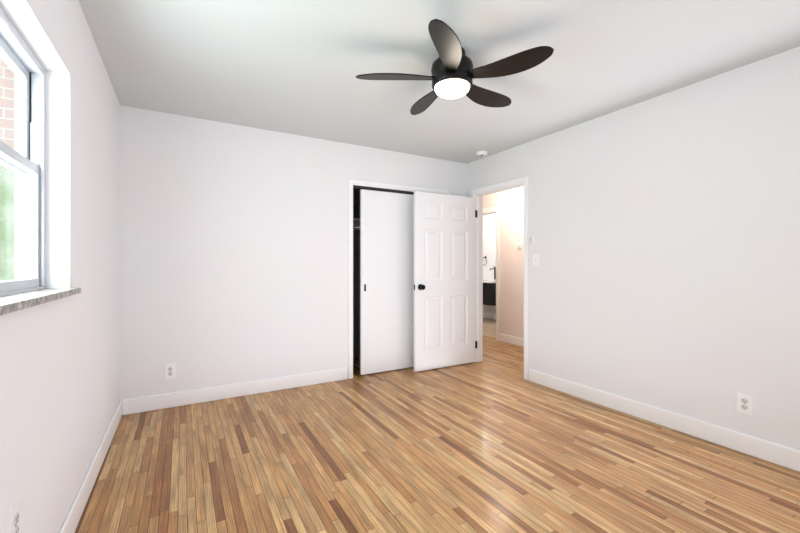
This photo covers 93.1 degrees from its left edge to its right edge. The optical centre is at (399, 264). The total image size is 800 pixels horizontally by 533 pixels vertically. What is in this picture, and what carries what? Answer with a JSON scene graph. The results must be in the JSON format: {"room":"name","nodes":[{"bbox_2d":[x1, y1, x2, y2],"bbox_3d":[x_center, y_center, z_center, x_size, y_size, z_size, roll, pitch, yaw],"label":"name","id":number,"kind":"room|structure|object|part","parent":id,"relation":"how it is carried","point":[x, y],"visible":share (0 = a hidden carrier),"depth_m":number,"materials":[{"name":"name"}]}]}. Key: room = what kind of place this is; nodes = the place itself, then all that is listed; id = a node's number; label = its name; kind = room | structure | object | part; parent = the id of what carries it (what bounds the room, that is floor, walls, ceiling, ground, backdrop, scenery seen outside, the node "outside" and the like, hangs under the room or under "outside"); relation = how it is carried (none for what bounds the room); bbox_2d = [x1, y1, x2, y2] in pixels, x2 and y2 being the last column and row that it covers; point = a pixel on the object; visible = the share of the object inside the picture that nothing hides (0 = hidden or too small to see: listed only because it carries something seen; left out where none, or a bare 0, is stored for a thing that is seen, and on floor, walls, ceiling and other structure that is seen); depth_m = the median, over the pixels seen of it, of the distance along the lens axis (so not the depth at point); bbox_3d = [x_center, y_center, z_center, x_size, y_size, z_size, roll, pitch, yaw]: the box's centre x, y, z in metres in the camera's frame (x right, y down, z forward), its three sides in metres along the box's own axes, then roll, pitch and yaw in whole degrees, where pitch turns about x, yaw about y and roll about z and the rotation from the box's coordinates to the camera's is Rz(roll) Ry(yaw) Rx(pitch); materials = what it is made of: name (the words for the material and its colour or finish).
{"room":"empty bedroom","nodes":[
{"label":"empty bedroom","id":0,"kind":"room"},
{"bbox_2d":[0,0,119,532],"bbox_3d":[-1.138,-0.030,0.950,0.170,2.440,4.820,0,0,-30],"label":"wall","id":1,"kind":"structure","parent":0,"point":[59,380],"depth_m":1.65,"materials":[{"name":"paint"}]},
{"bbox_2d":[8,498,20,532],"bbox_3d":[-1.126,0.765,1.107,0.011,0.122,0.078,0,0,-30],"label":"electrical outlet","id":2,"kind":"object","parent":1,"relation":"attached to","point":[14,519],"visible":1,"depth_m":1.10,"materials":[{"name":"white plastic"}]},
{"bbox_2d":[0,7,45,296],"bbox_3d":[-1.304,-0.350,1.166,0.092,0.962,1.000,0,0,-30],"label":"window","id":3,"kind":"structure","parent":1,"relation":"in","point":[24,159],"depth_m":1.55,"materials":[{"name":"grey plastic"}]},
{"bbox_2d":[0,287,80,314],"bbox_3d":[-1.219,0.117,1.215,0.112,0.025,1.070,0,0,-30],"label":"window sill","id":4,"kind":"structure","parent":1,"relation":"attached to","point":[13,303],"depth_m":1.23,"materials":[{"name":"stone"}]},
{"bbox_2d":[59,400,121,532],"bbox_3d":[-1.057,1.129,0.996,0.015,0.122,4.580,0,0,-30],"label":"baseboard","id":5,"kind":"structure","parent":1,"relation":"attached to","point":[72,519],"depth_m":1.96,"materials":[{"name":"white paint"}]},
{"bbox_2d":[120,105,466,399],"bbox_3d":[-0.708,-0.030,3.893,3.500,2.440,0.100,0,0,-30],"label":"wall","id":6,"kind":"structure","parent":0,"point":[233,253],"depth_m":3.39,"materials":[{"name":"paint"}]},
{"bbox_2d":[165,363,175,378],"bbox_3d":[-1.905,0.890,3.146,0.078,0.122,0.011,0,0,-30],"label":"electrical outlet","id":7,"kind":"object","parent":6,"relation":"attached to","point":[170,371],"visible":1,"depth_m":3.14,"materials":[{"name":"white plastic"}]},
{"bbox_2d":[122,367,346,414],"bbox_3d":[-1.365,1.129,3.450,1.890,0.122,0.015,0,0,-30],"label":"baseboard","id":8,"kind":"structure","parent":6,"relation":"attached to","point":[159,401],"depth_m":3.35,"materials":[{"name":"white paint"}]},
{"bbox_2d":[348,179,449,378],"bbox_3d":[0.007,0.153,4.295,1.300,2.073,0.113,0,0,-30],"label":"closet door","id":9,"kind":"structure","parent":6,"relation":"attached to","point":[352,254],"depth_m":4.15,"materials":[{"name":"white paint"}]},
{"bbox_3d":[0.003,-0.814,4.300,1.196,0.028,0.090,0,0,-30],"label":"closet track rail","id":10,"kind":"part","parent":9,"relation":"part of","materials":[{"name":"black metal"}]},
{"bbox_2d":[353,190,359,358],"bbox_3d":[-0.174,-0.030,4.671,1.800,2.440,0.720,0,0,-30],"label":"wall","id":11,"kind":"structure","parent":0,"point":[356,280],"depth_m":4.76,"materials":[{"name":"black paint"}]},
{"bbox_2d":[353,218,359,229],"bbox_3d":[-0.173,-0.460,4.770,1.700,0.140,0.350,0,0,-30],"label":"closet shelf","id":12,"kind":"object","parent":11,"relation":"attached to","point":[356,223],"depth_m":4.50,"materials":[{"name":"white paint"}]},
{"bbox_2d":[75,317,799,532],"bbox_3d":[0.822,1.240,3.917,6.520,0.100,8.020,0,0,-30],"label":"floor","id":13,"kind":"structure","parent":0,"point":[494,441],"depth_m":2.22,"materials":[{"name":"brown wood"}]},
{"bbox_2d":[79,0,799,163],"bbox_3d":[0.822,-1.300,3.917,6.520,0.100,8.020,0,0,-30],"label":"ceiling","id":14,"kind":"structure","parent":0,"point":[295,67],"depth_m":2.29,"materials":[{"name":"paint"}]},
{"bbox_2d":[356,19,553,114],"bbox_3d":[0.318,-1.123,2.276,1.068,0.257,1.068,0,0,-30],"label":"ceiling fan","id":15,"kind":"object","parent":14,"relation":"hanging from","point":[454,72],"visible":1,"depth_m":2.14,"materials":[{"name":"black"}]},
{"bbox_2d":[476,151,487,155],"bbox_3d":[0.916,-1.232,4.235,0.128,0.038,0.128,0,0,-30],"label":"smoke detector","id":16,"kind":"object","parent":14,"relation":"attached to","point":[481,153],"visible":1,"depth_m":4.20,"materials":[{"name":"white plastic"}]},
{"bbox_2d":[483,213,495,313],"bbox_3d":[2.385,-0.030,7.647,0.100,2.440,3.100,0,0,-30],"label":"wall","id":17,"kind":"structure","parent":0,"point":[489,236],"depth_m":8.28,"materials":[{"name":"paint"}]},
{"bbox_2d":[483,312,495,319],"bbox_3d":[2.335,1.129,7.618,0.015,0.122,2.900,0,0,-30],"label":"baseboard","id":18,"kind":"structure","parent":17,"relation":"attached to","point":[489,315],"depth_m":8.27,"materials":[{"name":"white paint"}]},
{"bbox_2d":[483,266,495,305],"bbox_3d":[1.842,0.432,7.969,0.521,0.795,0.812,0,0,-30],"label":"bathroom vanity","id":19,"kind":"object","parent":17,"relation":"attached to","point":[489,291],"visible":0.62,"depth_m":7.60,"materials":[{"name":"black wood"}]},
{"bbox_2d":[483,186,523,337],"bbox_3d":[1.653,-0.030,5.787,0.120,2.440,5.600,0,0,-30],"label":"wall","id":20,"kind":"structure","parent":0,"point":[510,202],"depth_m":5.64,"materials":[{"name":"paint"}]},
{"bbox_2d":[483,206,499,340],"bbox_3d":[1.367,0.143,6.274,0.134,2.093,0.890,0,0,-30],"label":"door frame","id":21,"kind":"structure","parent":20,"relation":"attached to","point":[496,208],"depth_m":5.88,"materials":[{"name":"white paint"}]},
{"bbox_2d":[499,333,523,346],"bbox_3d":[2.236,1.129,4.631,0.015,0.122,2.815,0,0,-30],"label":"baseboard","id":22,"kind":"structure","parent":20,"relation":"attached to","point":[514,340],"depth_m":5.63,"materials":[{"name":"white paint"}]},
{"bbox_2d":[517,243,521,248],"bbox_3d":[1.730,-0.260,5.508,0.026,0.084,0.084,0,0,-30],"label":"thermostat","id":23,"kind":"object","parent":20,"relation":"attached to","point":[519,245],"visible":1,"depth_m":5.49,"materials":[{"name":"white plastic"}]},
{"bbox_2d":[467,46,799,450],"bbox_3d":[1.230,-0.030,4.150,0.120,2.440,8.020,0,0,-30],"label":"wall","id":24,"kind":"structure","parent":0,"point":[664,232],"depth_m":2.70,"materials":[{"name":"paint"}]},
{"bbox_2d":[414,181,524,378],"bbox_3d":[0.758,0.165,4.104,0.988,2.050,0.858,0,0,-30],"label":"door","id":25,"kind":"structure","parent":24,"relation":"in","point":[478,196],"depth_m":4.35,"materials":[{"name":"white paint"}]},
{"bbox_2d":[471,176,527,379],"bbox_3d":[1.149,0.143,4.291,0.146,2.093,0.875,0,0,-30],"label":"door frame","id":26,"kind":"structure","parent":24,"relation":"attached to","point":[521,179],"depth_m":3.90,"materials":[{"name":"white paint"}]},
{"bbox_2d":[533,254,538,264],"bbox_3d":[1.357,-0.045,3.791,0.021,0.115,0.070,0,0,-30],"label":"light switch","id":27,"kind":"object","parent":24,"relation":"attached to","point":[535,259],"visible":1,"depth_m":3.79,"materials":[{"name":"white plastic"}]},
{"bbox_2d":[529,369,799,471],"bbox_3d":[2.210,1.129,2.303,0.015,0.122,3.600,0,0,-30],"label":"baseboard","id":28,"kind":"structure","parent":24,"relation":"attached to","point":[777,454],"depth_m":2.67,"materials":[{"name":"white paint"}]},
{"bbox_2d":[737,392,752,415],"bbox_3d":[2.169,0.880,2.383,0.011,0.122,0.078,0,0,-30],"label":"electrical outlet","id":29,"kind":"object","parent":24,"relation":"attached to","point":[744,403],"visible":1,"depth_m":2.38,"materials":[{"name":"white plastic"}]},
{"label":"outside","id":30,"kind":"structure","parent":0,"visible":0},
{"bbox_2d":[0,58,13,280],"bbox_3d":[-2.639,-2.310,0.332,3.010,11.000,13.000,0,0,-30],"label":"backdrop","id":31,"kind":"structure","parent":30,"point":[5,170],"depth_m":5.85,"materials":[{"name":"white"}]}
]}

